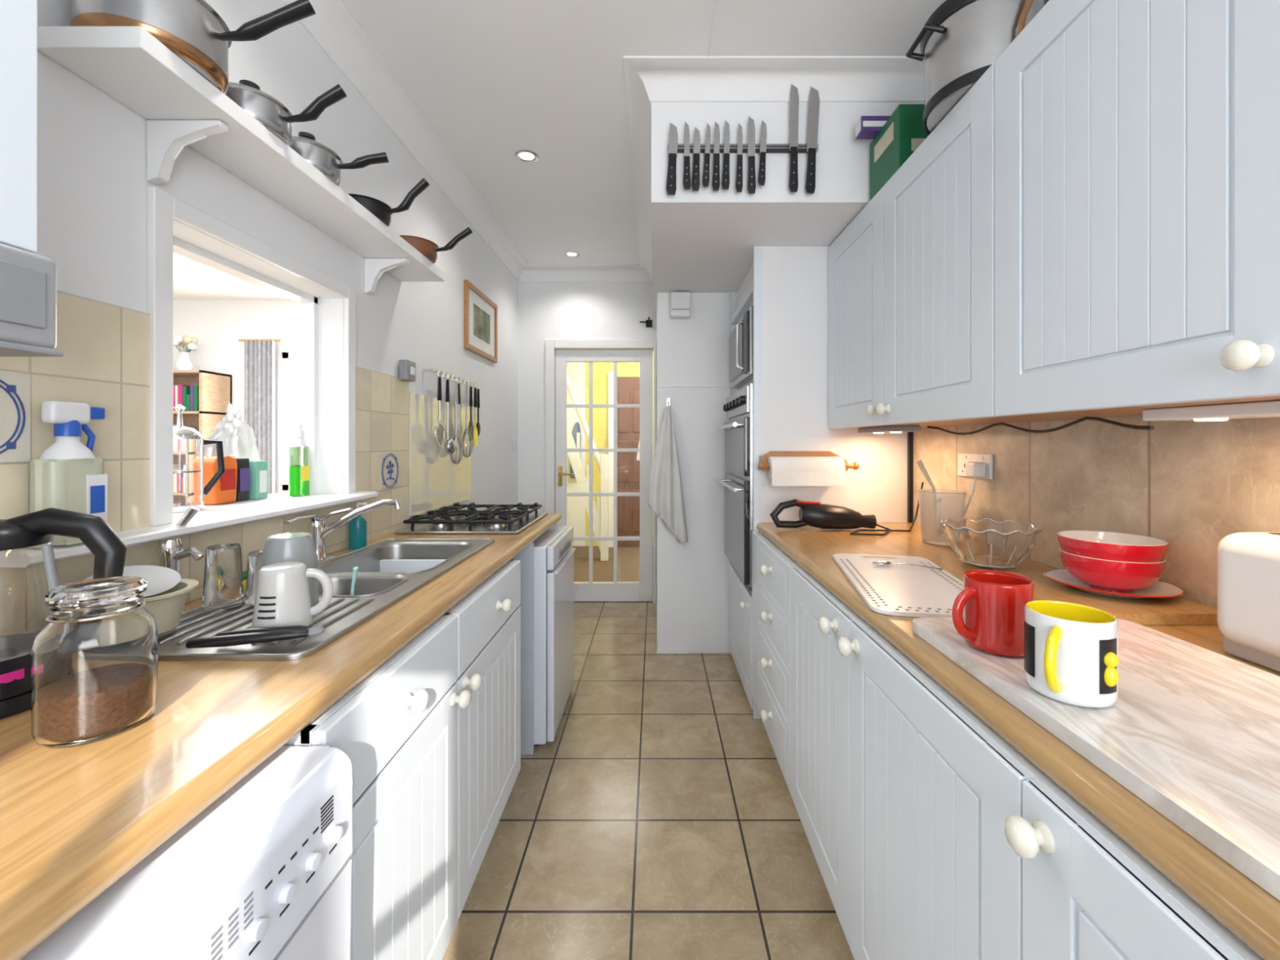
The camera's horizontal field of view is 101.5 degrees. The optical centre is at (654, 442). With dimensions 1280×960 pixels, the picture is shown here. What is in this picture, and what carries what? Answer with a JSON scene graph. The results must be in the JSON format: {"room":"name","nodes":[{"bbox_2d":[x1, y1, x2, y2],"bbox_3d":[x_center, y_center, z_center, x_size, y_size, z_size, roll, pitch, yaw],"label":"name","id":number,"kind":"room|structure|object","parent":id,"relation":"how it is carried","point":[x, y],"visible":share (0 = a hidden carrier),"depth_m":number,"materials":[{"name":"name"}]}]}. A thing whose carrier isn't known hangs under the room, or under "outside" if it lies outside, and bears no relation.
{"room":"kitchen","nodes":[
{"label":"kitchen","id":0,"kind":"room"},
{"bbox_2d":[0,0,37,253],"bbox_3d":[-0.929,-0.627,0.352,0.319,0.785,0.605,0,0,0],"label":"wall cabinet","id":1,"kind":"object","parent":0,"point":[18,18],"depth_m":0.63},
{"bbox_2d":[0,242,63,356],"bbox_3d":[-0.912,-0.171,0.357,0.335,0.125,0.615,0,0,0],"label":"extractor hood","id":2,"kind":"object","parent":1,"relation":"attached to","point":[28,279],"visible":1,"depth_m":0.63,"materials":[{"name":"metal"}]},
{"bbox_2d":[173,253,299,493],"bbox_3d":[-3.520,-0.110,2.100,4.560,2.780,6.400,0,0,0],"label":"wall","id":3,"kind":"structure","parent":0,"point":[216,308],"depth_m":5.20,"materials":[{"name":"paint"}]},
{"bbox_2d":[53,491,377,561],"bbox_3d":[-1.191,0.193,1.395,0.338,0.025,1.070,0,0,0],"label":"window sill","id":4,"kind":"structure","parent":3,"relation":"attached to","point":[212,517],"depth_m":1.33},
{"bbox_2d":[29,400,107,546],"bbox_3d":[-1.050,0.053,0.940,0.068,0.252,0.100,0,0,0],"label":"spray bottle","id":5,"kind":"object","parent":4,"relation":"on","point":[67,475],"visible":0.78,"depth_m":0.92,"materials":[{"name":"plastic"}]},
{"bbox_2d":[173,404,225,512],"bbox_3d":[-1.244,0.039,1.390,0.108,0.280,0.126,0,0,0],"label":"cafetiere","id":6,"kind":"object","parent":4,"relation":"on","point":[188,491],"visible":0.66,"depth_m":1.36,"materials":[{"name":"clear glass"}]},
{"bbox_2d":[203,455,237,504],"bbox_3d":[-1.278,0.109,1.528,0.063,0.140,0.084,0,0,0],"label":"packet","id":7,"kind":"object","parent":4,"relation":"on","point":[224,491],"visible":0.66,"depth_m":1.51,"materials":[{"name":"orange plastic"}]},
{"bbox_2d":[203,402,260,461],"bbox_3d":[-1.339,0.026,1.661,0.050,0.304,0.243,0,0,0],"label":"bag","id":8,"kind":"object","parent":4,"relation":"on","point":[238,439],"visible":0.56,"depth_m":1.65,"materials":[{"name":"plastic"}]},
{"bbox_2d":[235,457,248,501],"bbox_3d":[-1.288,0.114,1.603,0.063,0.130,0.045,0,0,0],"label":"carton","id":9,"kind":"object","parent":4,"relation":"on","point":[242,469],"visible":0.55,"depth_m":1.60,"materials":[{"name":"black cardboard"}]},
{"bbox_2d":[248,460,267,499],"bbox_3d":[-1.274,0.119,1.665,0.053,0.120,0.050,0,0,0],"label":"carton","id":10,"kind":"object","parent":4,"relation":"on","point":[258,469],"visible":0.76,"depth_m":1.65,"materials":[{"name":"teal cardboard"}]},
{"bbox_2d":[288,424,310,496],"bbox_3d":[-1.200,0.059,1.765,0.041,0.240,0.076,0,0,0],"label":"liquid bottle","id":11,"kind":"object","parent":4,"relation":"on","point":[299,469],"visible":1,"depth_m":1.74,"materials":[{"name":"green plastic"}]},
{"bbox_2d":[238,339,280,493],"bbox_3d":[-3.870,-0.016,5.120,0.400,1.992,0.060,0,0,0],"label":"curtain","id":12,"kind":"object","parent":3,"relation":"hanging from","point":[259,354],"visible":0.62,"depth_m":5.11,"materials":[{"name":"fabric"}]},
{"bbox_2d":[282,352,299,490],"bbox_3d":[-3.160,-0.210,5.245,1.120,1.380,0.050,0,0,0],"label":"window","id":13,"kind":"structure","parent":3,"relation":"in","point":[287,357],"depth_m":5.22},
{"bbox_2d":[34,0,518,603],"bbox_3d":[-1.165,-0.055,1.350,0.150,2.670,5.900,0,0,0],"label":"wall","id":14,"kind":"structure","parent":0,"point":[92,182],"depth_m":1.67,"materials":[{"name":"paint"}]},
{"bbox_2d":[0,290,408,602],"bbox_3d":[-1.086,0.048,0.900,0.008,0.645,2.800,0,0,0],"label":"wall tiles","id":15,"kind":"structure","parent":14,"relation":"attached to","point":[104,363],"depth_m":1.08,"materials":[{"name":"tile"}]},
{"bbox_2d":[0,370,31,462],"bbox_3d":[-1.078,-0.043,0.828,0.007,0.152,0.152,0,0,0],"label":"decorative tile","id":16,"kind":"structure","parent":15,"relation":"attached to","point":[15,387],"depth_m":0.88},
{"bbox_2d":[37,26,445,294],"bbox_3d":[-0.995,-0.645,1.583,0.189,0.169,1.335,0,0,0],"label":"wall shelf","id":17,"kind":"object","parent":14,"relation":"attached to","point":[180,108],"visible":0.96,"depth_m":1.13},
{"bbox_2d":[69,0,315,94],"bbox_3d":[-0.908,-0.829,1.030,0.390,0.196,0.236,0,0,0],"label":"saucepan","id":18,"kind":"object","parent":17,"relation":"on","point":[193,30],"visible":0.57,"depth_m":1.00,"materials":[{"name":"metal"}]},
{"bbox_2d":[225,79,346,146],"bbox_3d":[-0.906,-0.803,1.245,0.294,0.145,0.176,0,0,0],"label":"saucepan","id":19,"kind":"object","parent":17,"relation":"on","point":[268,111],"visible":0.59,"depth_m":1.23,"materials":[{"name":"metal"}]},
{"bbox_2d":[288,131,388,186],"bbox_3d":[-0.910,-0.793,1.450,0.282,0.125,0.172,0,0,0],"label":"saucepan","id":20,"kind":"object","parent":17,"relation":"on","point":[326,161],"visible":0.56,"depth_m":1.43,"materials":[{"name":"metal"}]},
{"bbox_2d":[347,177,429,226],"bbox_3d":[-0.904,-0.807,1.730,0.298,0.152,0.176,0,0,0],"label":"saucepan","id":21,"kind":"object","parent":17,"relation":"on","point":[383,211],"visible":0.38,"depth_m":1.73,"materials":[{"name":"black metal"}]},
{"bbox_2d":[399,226,472,263],"bbox_3d":[-0.901,-0.804,2.090,0.316,0.147,0.188,0,0,0],"label":"saucepan","id":22,"kind":"object","parent":17,"relation":"on","point":[426,247],"visible":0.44,"depth_m":2.07,"materials":[{"name":"orange metal"}]},
{"bbox_2d":[146,186,355,526],"bbox_3d":[-1.151,-0.185,1.498,0.158,0.730,0.755,0,0,0],"label":"window","id":23,"kind":"structure","parent":14,"relation":"in","point":[162,207],"depth_m":1.30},
{"bbox_2d":[380,453,398,488],"bbox_3d":[-1.078,0.115,2.130,0.007,0.142,0.140,0,0,0],"label":"decorative tile","id":24,"kind":"structure","parent":14,"relation":"attached to","point":[388,462],"depth_m":2.12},
{"bbox_2d":[408,392,471,516],"bbox_3d":[-1.084,0.055,2.690,0.012,0.550,0.760,0,0,0],"label":"backsplash","id":25,"kind":"structure","parent":14,"relation":"attached to","point":[435,482],"depth_m":2.53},
{"bbox_2d":[463,280,497,363],"bbox_3d":[-1.078,-0.735,3.265,0.022,0.390,0.570,0,0,0],"label":"picture frame","id":26,"kind":"object","parent":14,"relation":"attached to","point":[480,313],"visible":1,"depth_m":3.21,"materials":[{"name":"brown wood"}]},
{"bbox_2d":[518,280,656,525],"bbox_3d":[-0.535,-0.055,4.240,1.110,2.670,0.120,0,0,0],"label":"wall","id":27,"kind":"structure","parent":0,"point":[548,309],"depth_m":4.18,"materials":[{"name":"paint"}]},
{"bbox_2d":[545,339,656,603],"bbox_3d":[-0.429,0.231,4.167,0.882,2.099,0.024,0,0,0],"label":"door frame","id":28,"kind":"structure","parent":27,"relation":"attached to","point":[550,344],"depth_m":4.16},
{"bbox_2d":[555,350,653,601],"bbox_3d":[-0.405,0.268,4.181,0.780,2.015,0.099,0,0,0],"label":"door","id":29,"kind":"structure","parent":27,"relation":"in","point":[642,591],"depth_m":4.19,"materials":[{"name":"white wood"}]},
{"bbox_2d":[567,362,639,546],"bbox_3d":[0.030,-0.050,5.400,2.660,2.660,2.200,0,0,0],"label":"wall","id":30,"kind":"structure","parent":0,"point":[578,373],"depth_m":6.40,"materials":[{"name":"paint"}]},
{"bbox_2d":[608,371,639,546],"bbox_3d":[-0.305,0.205,6.360,0.510,2.130,0.070,0,0,0],"label":"hall door","id":31,"kind":"structure","parent":30,"relation":"in","point":[628,387],"depth_m":6.33,"materials":[{"name":"brown wood"}]},
{"bbox_2d":[339,0,946,264],"bbox_3d":[0.055,-1.429,1.350,2.590,0.083,5.900,0,0,0],"label":"ceiling","id":32,"kind":"structure","parent":0,"point":[493,80],"depth_m":1.92,"materials":[{"name":"paint"}]},
{"bbox_2d":[442,601,854,959],"bbox_3d":[-2.125,1.305,2.425,7.150,0.050,8.350,0,0,0],"label":"floor","id":33,"kind":"structure","parent":0,"point":[660,820],"depth_m":1.69,"materials":[{"name":"tile"}]},
{"bbox_2d":[20,745,353,959],"bbox_3d":[-0.729,0.844,0.439,0.643,0.832,0.598,0,0,0],"label":"dishwasher","id":34,"kind":"object","parent":33,"relation":"on","point":[264,871],"visible":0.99,"depth_m":0.57,"materials":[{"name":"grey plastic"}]},
{"bbox_2d":[173,370,231,439],"bbox_3d":[-4.575,0.305,5.020,0.750,1.950,0.340,0,0,0],"label":"bookcase","id":35,"kind":"object","parent":33,"relation":"on","point":[206,396],"visible":0.09,"depth_m":4.95,"materials":[{"name":"brown wood"}]},
{"bbox_2d":[173,334,198,370],"bbox_3d":[-4.500,-0.843,4.999,0.206,0.344,0.207,0,0,0],"label":"flower vase","id":36,"kind":"object","parent":35,"relation":"on","point":[184,362],"visible":0.94,"depth_m":4.97,"materials":[{"name":"white ceramic"}]},
{"bbox_2d":[283,559,520,959],"bbox_3d":[-0.750,0.846,1.292,0.639,0.868,1.095,0,0,0],"label":"base cabinet","id":37,"kind":"object","parent":33,"relation":"on","point":[431,738],"visible":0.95,"depth_m":1.10,"materials":[{"name":"wood"}]},
{"bbox_2d":[511,542,533,754],"bbox_3d":[-0.785,0.846,2.154,0.570,0.868,0.018,0,0,0],"label":"end panel","id":38,"kind":"object","parent":33,"relation":"on","point":[526,556],"visible":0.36,"depth_m":2.15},
{"bbox_2d":[533,525,575,746],"bbox_3d":[-0.724,0.857,2.450,0.632,0.844,0.560,0,0,0],"label":"fridge","id":39,"kind":"object","parent":33,"relation":"on","point":[553,552],"visible":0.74,"depth_m":2.19,"materials":[{"name":"grey plastic"}]},
{"bbox_2d":[571,546,639,582],"bbox_3d":[0.030,1.274,5.355,2.520,0.012,2.070,0,0,0],"label":"carpet","id":40,"kind":"object","parent":33,"relation":"on","point":[628,557],"visible":0.02,"depth_m":5.39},
{"bbox_2d":[567,375,608,560],"bbox_3d":[-0.853,-0.001,5.620,0.706,2.538,0.080,0,0,0],"label":"banister","id":41,"kind":"object","parent":40,"relation":"on","point":[600,517],"visible":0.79,"depth_m":5.60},
{"bbox_2d":[751,531,799,791],"bbox_3d":[0.794,0.846,2.077,0.772,0.868,0.682,0,0,0],"label":"drawer unit","id":42,"kind":"object","parent":33,"relation":"on","point":[771,566],"visible":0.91,"depth_m":1.99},
{"bbox_2d":[728,246,907,719],"bbox_3d":[0.803,0.185,2.796,0.791,2.189,0.752,0,0,0],"label":"housing","id":43,"kind":"object","parent":33,"relation":"on","point":[786,287],"visible":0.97,"depth_m":2.42,"materials":[{"name":"paint"}]},
{"bbox_2d":[716,382,753,587],"bbox_3d":[0.434,0.200,2.797,0.129,0.960,0.705,0,0,0],"label":"built-in oven","id":44,"kind":"object","parent":43,"relation":"on","point":[738,483],"visible":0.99,"depth_m":2.57,"materials":[{"name":"metal"}]},
{"bbox_2d":[728,305,753,388],"bbox_3d":[0.454,-0.485,2.795,0.091,0.330,0.650,0,0,0],"label":"microwave oven","id":45,"kind":"object","parent":43,"relation":"attached to","point":[741,338],"visible":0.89,"depth_m":2.61,"materials":[{"name":"metal"}]},
{"bbox_2d":[757,451,859,471],"bbox_3d":[0.690,0.085,2.365,0.448,0.090,0.108,0,0,0],"label":"paper towel holder","id":46,"kind":"object","parent":43,"relation":"attached to","point":[763,465],"visible":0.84,"depth_m":2.40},
{"bbox_2d":[766,456,845,485],"bbox_3d":[0.671,0.126,2.329,0.320,0.127,0.106,0,0,0],"label":"roll","id":47,"kind":"object","parent":46,"relation":"on","point":[783,470],"depth_m":2.28,"materials":[{"name":"white paper"}]},
{"bbox_2d":[790,566,1263,959],"bbox_3d":[0.795,0.846,0.618,0.770,0.868,2.235,0,0,0],"label":"base cabinet","id":48,"kind":"object","parent":33,"relation":"on","point":[930,835],"visible":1,"depth_m":0.83,"materials":[{"name":"wood"}]},
{"bbox_2d":[755,522,1279,959],"bbox_3d":[0.829,0.390,0.960,0.717,0.040,2.919,0,0,0],"label":"countertop","id":49,"kind":"structure","parent":48,"relation":"on","point":[1252,914],"depth_m":0.67,"materials":[{"name":"brown wood"}]},
{"bbox_2d":[769,481,924,535],"bbox_3d":[0.821,0.269,2.165,0.666,0.200,0.217,0,0,0],"label":"vacuum","id":50,"kind":"object","parent":49,"relation":"on","point":[815,514],"visible":0.98,"depth_m":2.19,"materials":[{"name":"black plastic"}]},
{"bbox_2d":[832,553,963,617],"bbox_3d":[0.660,0.363,1.385,0.280,0.011,0.590,0,0,10],"label":"chopping board","id":51,"kind":"object","parent":49,"relation":"on","point":[898,590],"visible":0.77,"depth_m":1.32,"materials":[{"name":"white plastic"}]},
{"bbox_2d":[915,460,966,545],"bbox_3d":[1.060,0.217,1.919,0.160,0.303,0.181,0,0,0],"label":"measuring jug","id":52,"kind":"object","parent":49,"relation":"on","point":[935,505],"visible":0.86,"depth_m":1.88,"materials":[{"name":"plastic"}]},
{"bbox_2d":[940,516,1041,570],"bbox_3d":[1.005,0.306,1.570,0.256,0.127,0.256,0,0,0],"label":"glass bowl","id":53,"kind":"object","parent":49,"relation":"on","point":[986,543],"visible":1,"depth_m":1.50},
{"bbox_2d":[912,617,1279,901],"bbox_3d":[0.717,0.359,0.645,0.427,0.020,0.790,0,0,0],"label":"board","id":54,"kind":"object","parent":49,"relation":"on","point":[1191,731],"visible":0.78,"depth_m":0.64,"materials":[{"name":"stone"}]},
{"bbox_2d":[951,569,1034,657],"bbox_3d":[0.571,0.288,0.892,0.125,0.119,0.100,0,0,22],"label":"coffee mug","id":55,"kind":"object","parent":54,"relation":"on","point":[988,611],"visible":0.94,"depth_m":0.85,"materials":[{"name":"red ceramic"}]},
{"bbox_2d":[1023,600,1119,707],"bbox_3d":[0.568,0.291,0.724,0.121,0.113,0.110,0,0,0],"label":"coffee mug","id":56,"kind":"object","parent":54,"relation":"on","point":[1071,650],"visible":1,"depth_m":0.69,"materials":[{"name":"white ceramic"}]},
{"bbox_2d":[1004,571,1217,625],"bbox_3d":[1.008,0.357,1.228,0.320,0.023,0.345,0,0,0],"label":"chopping board","id":57,"kind":"object","parent":49,"relation":"on","point":[1175,611],"visible":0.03,"depth_m":1.10,"materials":[{"name":"brown wood"}]},
{"bbox_2d":[1044,568,1185,599],"bbox_3d":[1.063,0.334,1.220,0.246,0.023,0.246,0,0,0],"label":"dinner plate","id":58,"kind":"object","parent":57,"relation":"on","point":[1160,588],"visible":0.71,"depth_m":1.18,"materials":[{"name":"white ceramic"}]},
{"bbox_2d":[1058,547,1166,591],"bbox_3d":[1.063,0.299,1.220,0.188,0.079,0.188,0,0,0],"label":"bowl","id":59,"kind":"object","parent":58,"relation":"on","point":[1101,574],"visible":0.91,"depth_m":1.16,"materials":[{"name":"ceramic"}]},
{"bbox_2d":[1057,530,1168,562],"bbox_3d":[1.063,0.261,1.220,0.196,0.079,0.196,0,0,0],"label":"bowl","id":60,"kind":"object","parent":59,"relation":"on","point":[1105,545],"visible":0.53,"depth_m":1.18,"materials":[{"name":"ceramic"}]},
{"bbox_2d":[1217,532,1279,672],"bbox_3d":[1.084,0.261,0.776,0.198,0.216,0.352,0,0,0],"label":"toaster","id":61,"kind":"object","parent":49,"relation":"on","point":[1248,563],"visible":1,"depth_m":0.87,"materials":[{"name":"white plastic"}]},
{"bbox_3d":[-0.751,0.846,-0.190,0.639,0.868,0.620,0,0,0],"label":"base cabinet","id":62,"kind":"object","parent":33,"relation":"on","visible":0},
{"bbox_2d":[0,512,561,959],"bbox_3d":[-0.785,0.390,1.125,0.591,0.040,3.250,0,0,0],"label":"countertop","id":63,"kind":"structure","parent":62,"relation":"on","point":[75,820],"depth_m":0.61,"materials":[{"name":"brown wood"}]},
{"bbox_2d":[0,507,127,719],"bbox_3d":[-0.915,0.232,0.735,0.231,0.274,0.170,0,0,0],"label":"electric kettle","id":64,"kind":"object","parent":63,"relation":"on","point":[28,571],"visible":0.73,"depth_m":0.73,"materials":[{"name":"black plastic"}]},
{"bbox_2d":[31,576,157,748],"bbox_3d":[-0.722,0.277,0.678,0.112,0.185,0.112,0,0,0],"label":"jar","id":65,"kind":"object","parent":63,"relation":"on","point":[94,664],"visible":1,"depth_m":0.64,"materials":[{"name":"clear glass"}]},
{"bbox_2d":[155,506,204,612],"bbox_3d":[-1.026,0.255,1.135,0.094,0.228,0.048,0,0,-14],"label":"tap","id":66,"kind":"object","parent":63,"relation":"on","point":[170,552],"visible":0.6,"depth_m":1.12,"materials":[{"name":"silver metal"}]},
{"bbox_2d":[157,537,494,660],"bbox_3d":[-0.800,0.441,1.427,0.410,0.166,1.085,0,0,0],"label":"sink","id":67,"kind":"object","parent":63,"relation":"in","point":[375,591],"visible":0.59,"depth_m":1.17,"materials":[{"name":"metal"}]},
{"bbox_2d":[140,578,198,635],"bbox_3d":[-0.965,0.317,0.975,0.172,0.080,0.172,0,0,0],"label":"bowl","id":68,"kind":"object","parent":67,"relation":"on","point":[167,606],"visible":0.34,"depth_m":0.97,"materials":[{"name":"ceramic"}]},
{"bbox_2d":[84,564,181,597],"bbox_3d":[-0.982,0.263,0.983,0.128,0.043,0.134,0,0,33],"label":"plate","id":69,"kind":"object","parent":68,"relation":"on","point":[160,580],"visible":0.42,"depth_m":1.02,"materials":[{"name":"white ceramic"}]},
{"bbox_2d":[201,543,244,610],"bbox_3d":[-0.945,0.291,1.145,0.072,0.130,0.072,0,0,0],"label":"glass tumbler","id":70,"kind":"object","parent":67,"relation":"on","point":[223,581],"visible":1,"depth_m":1.12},
{"bbox_2d":[244,549,263,604],"bbox_3d":[-0.885,0.301,1.180,0.064,0.110,0.064,0,0,0],"label":"glass tumbler","id":71,"kind":"object","parent":67,"relation":"on","point":[254,557],"visible":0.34,"depth_m":1.15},
{"bbox_2d":[185,625,324,648],"bbox_3d":[-0.705,0.344,0.930,0.201,0.022,0.058,0,0,-12],"label":"knife","id":72,"kind":"object","parent":67,"relation":"on","point":[264,634],"visible":1,"depth_m":0.92,"materials":[{"name":"black plastic"}]},
{"bbox_2d":[259,532,319,606],"bbox_3d":[-0.800,0.280,1.145,0.108,0.153,0.108,0,0,0],"label":"plastic tub","id":73,"kind":"object","parent":67,"relation":"on","point":[300,547],"visible":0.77,"depth_m":1.12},
{"bbox_2d":[251,561,333,627],"bbox_3d":[-0.706,0.297,1.012,0.126,0.118,0.098,0,0,0],"label":"coffee mug","id":74,"kind":"object","parent":67,"relation":"on","point":[282,595],"visible":0.92,"depth_m":0.98,"materials":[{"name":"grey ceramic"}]},
{"bbox_2d":[282,498,401,563],"bbox_3d":[-0.923,0.272,1.544,0.277,0.194,0.231,0,0,0],"label":"mixer tap","id":75,"kind":"object","parent":63,"relation":"on","point":[317,528],"visible":0.84,"depth_m":1.59,"materials":[{"name":"silver metal"}]},
{"bbox_2d":[348,502,367,549],"bbox_3d":[-1.039,0.289,1.830,0.058,0.159,0.056,0,0,0],"label":"hand soap bottle","id":76,"kind":"object","parent":63,"relation":"on","point":[357,526],"visible":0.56,"depth_m":1.81,"materials":[{"name":"teal plastic"}]},
{"bbox_2d":[394,502,547,533],"bbox_3d":[-0.800,0.336,2.400,0.500,0.066,0.600,0,0,0],"label":"gas hob","id":77,"kind":"object","parent":63,"relation":"in","point":[452,520],"visible":1,"depth_m":2.22,"materials":[{"name":"metal"}]},
{"bbox_2d":[656,293,730,653],"bbox_3d":[0.606,0.185,3.735,1.188,2.190,1.130,0,0,0],"label":"wall","id":78,"kind":"structure","parent":0,"point":[692,353],"depth_m":3.18,"materials":[{"name":"paint"}]},
{"bbox_2d":[648,397,688,542],"bbox_3d":[0.082,0.163,3.131,0.236,0.865,0.093,0,0,0],"label":"tea towel","id":79,"kind":"object","parent":78,"relation":"attached to","point":[665,490],"visible":1,"depth_m":3.11,"materials":[{"name":"fabric"}]},
{"bbox_2d":[670,291,690,318],"bbox_3d":[0.155,-0.825,3.142,0.123,0.150,0.071,0,0,0],"label":"fire alarm","id":80,"kind":"object","parent":78,"relation":"attached to","point":[680,301],"visible":1,"depth_m":3.11,"materials":[{"name":"white plastic"}]},
{"bbox_2d":[651,102,924,328],"bbox_3d":[0.594,-1.150,3.140,1.213,0.480,2.320,0,0,0],"label":"bulkhead","id":81,"kind":"structure","parent":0,"point":[704,240],"depth_m":1.98,"materials":[{"name":"paint"}]},
{"bbox_2d":[280,0,924,280],"bbox_3d":[0.055,-1.340,1.340,2.290,0.100,5.680,0,0,0],"label":"trim coving","id":82,"kind":"structure","parent":81,"relation":"attached to","point":[648,79],"depth_m":1.97,"materials":[{"name":"paint"}]},
{"bbox_2d":[667,143,817,153],"bbox_3d":[0.331,-1.107,1.968,0.563,0.025,0.024,0,0,0],"label":"rack","id":83,"kind":"object","parent":81,"relation":"attached to","point":[771,148],"visible":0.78,"depth_m":1.96,"materials":[{"name":"black metal"}]},
{"bbox_2d":[666,122,678,195],"bbox_3d":[0.065,-1.060,1.948,0.045,0.271,0.014,0,0,0],"label":"kitchen knife","id":84,"kind":"object","parent":83,"relation":"attached to","point":[671,184],"visible":1,"depth_m":1.94,"materials":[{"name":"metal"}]},
{"bbox_2d":[683,121,690,189],"bbox_3d":[0.121,-1.073,1.948,0.029,0.255,0.014,0,0,0],"label":"kitchen knife","id":85,"kind":"object","parent":83,"relation":"attached to","point":[686,173],"visible":1,"depth_m":1.94,"materials":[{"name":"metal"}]},
{"bbox_2d":[691,126,700,191],"bbox_3d":[0.154,-1.060,1.948,0.034,0.241,0.014,0,0,0],"label":"kitchen knife","id":86,"kind":"object","parent":83,"relation":"attached to","point":[696,150],"visible":1,"depth_m":1.94,"materials":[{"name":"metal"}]},
{"bbox_2d":[711,121,719,191],"bbox_3d":[0.232,-1.070,1.948,0.029,0.260,0.014,2,0,0],"label":"kitchen knife","id":87,"kind":"object","parent":83,"relation":"attached to","point":[716,171],"visible":1,"depth_m":1.94,"materials":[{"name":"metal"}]},
{"bbox_2d":[721,120,729,189],"bbox_3d":[0.266,-1.075,1.948,0.030,0.260,0.014,0,0,0],"label":"kitchen knife","id":88,"kind":"object","parent":83,"relation":"attached to","point":[726,171],"visible":1,"depth_m":1.94,"materials":[{"name":"metal"}]},
{"bbox_2d":[747,115,755,193],"bbox_3d":[0.363,-1.075,1.948,0.031,0.290,0.014,0,0,0],"label":"kitchen knife","id":89,"kind":"object","parent":83,"relation":"attached to","point":[751,126],"visible":1,"depth_m":1.95,"materials":[{"name":"metal"}]},
{"bbox_2d":[758,120,767,186],"bbox_3d":[0.403,-1.083,1.948,0.033,0.246,0.014,0,0,0],"label":"kitchen knife","id":90,"kind":"object","parent":83,"relation":"attached to","point":[762,174],"visible":1,"depth_m":1.95,"materials":[{"name":"metal"}]},
{"bbox_2d":[788,84,799,192],"bbox_3d":[0.521,-1.137,1.948,0.034,0.405,0.014,1,0,0],"label":"kitchen knife","id":91,"kind":"object","parent":83,"relation":"attached to","point":[794,98],"visible":1,"depth_m":1.95,"materials":[{"name":"metal"}]},
{"bbox_2d":[804,86,819,193],"bbox_3d":[0.590,-1.130,1.948,0.054,0.401,0.014,0,0,0],"label":"kitchen knife","id":92,"kind":"object","parent":83,"relation":"attached to","point":[814,99],"visible":1,"depth_m":1.95,"materials":[{"name":"metal"}]},
{"bbox_3d":[1.275,-0.055,1.350,0.150,2.670,5.900,0,0,0],"label":"wall","id":93,"kind":"structure","parent":0,"visible":0},
{"bbox_2d":[827,186,990,429],"bbox_3d":[0.980,-0.481,2.123,0.439,0.838,0.584,0,0,0],"label":"upper cabinet","id":94,"kind":"object","parent":93,"relation":"attached to","point":[855,259],"visible":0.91,"depth_m":2.06,"materials":[{"name":"white wood"}]},
{"bbox_2d":[857,425,920,433],"bbox_3d":[0.960,-0.051,2.160,0.120,0.026,0.320,0,0,0],"label":"under-cabinet light","id":95,"kind":"object","parent":94,"relation":"attached to","point":[891,428],"visible":1,"depth_m":2.00,"materials":[{"name":"grey plastic"}]},
{"bbox_2d":[907,431,913,523],"bbox_3d":[1.179,0.155,2.409,0.018,0.430,0.019,0,0,0],"label":"trim","id":96,"kind":"structure","parent":93,"relation":"attached to","point":[910,434],"depth_m":2.40,"materials":[{"name":"black plastic"}]},
{"bbox_2d":[875,62,1142,424],"bbox_3d":[0.980,-0.481,1.532,0.439,0.838,0.594,0,0,0],"label":"upper cabinet","id":97,"kind":"object","parent":93,"relation":"attached to","point":[940,204],"visible":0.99,"depth_m":1.45,"materials":[{"name":"white wood"}]},
{"bbox_2d":[870,103,928,200],"bbox_3d":[0.884,-1.008,1.837,0.162,0.214,0.237,0,0,0],"label":"cereal box","id":98,"kind":"object","parent":97,"relation":"on","point":[902,134],"visible":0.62,"depth_m":1.75,"materials":[{"name":"green cardboard"}]},
{"bbox_2d":[855,115,890,139],"bbox_3d":[0.869,-1.143,1.897,0.262,0.054,0.057,0,0,0],"label":"box","id":99,"kind":"object","parent":98,"relation":"on","point":[867,127],"visible":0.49,"depth_m":1.87,"materials":[{"name":"purple cardboard"}]},
{"bbox_2d":[906,0,1044,135],"bbox_3d":[0.883,-1.058,1.428,0.339,0.312,0.310,0,0,35],"label":"stock pot","id":100,"kind":"object","parent":97,"relation":"on","point":[961,40],"visible":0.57,"depth_m":1.33,"materials":[{"name":"metal"}]},
{"bbox_2d":[927,416,1154,435],"bbox_3d":[1.040,-0.044,1.520,0.049,0.038,0.944,0,0,2],"label":"power cable","id":101,"kind":"object","parent":97,"relation":"attached to","point":[1090,418],"visible":1,"depth_m":1.34,"materials":[{"name":"black plastic"}]},
{"bbox_2d":[913,415,1279,608],"bbox_3d":[1.194,0.145,0.960,0.012,0.450,2.919,0,0,0],"label":"backsplash","id":102,"kind":"structure","parent":93,"relation":"attached to","point":[1189,486],"depth_m":1.30,"materials":[{"name":"tile"}]},
{"bbox_2d":[957,453,992,516],"bbox_3d":[1.159,0.203,1.941,0.057,0.327,0.223,0,0,0],"label":"double socket","id":103,"kind":"object","parent":102,"relation":"attached to","point":[976,465],"visible":0.96,"depth_m":1.87,"materials":[{"name":"white plastic"}]},
{"bbox_2d":[995,0,1279,416],"bbox_3d":[0.980,-0.481,0.933,0.439,0.838,0.598,0,0,0],"label":"upper cabinet","id":104,"kind":"object","parent":93,"relation":"attached to","point":[1137,142],"visible":1,"depth_m":0.88,"materials":[{"name":"white wood"}]},
{"bbox_2d":[1142,400,1279,421],"bbox_3d":[0.990,-0.051,0.840,0.080,0.026,0.360,0,0,0],"label":"under-cabinet light","id":105,"kind":"object","parent":104,"relation":"attached to","point":[1218,412],"visible":1,"depth_m":0.89,"materials":[{"name":"white plastic"}]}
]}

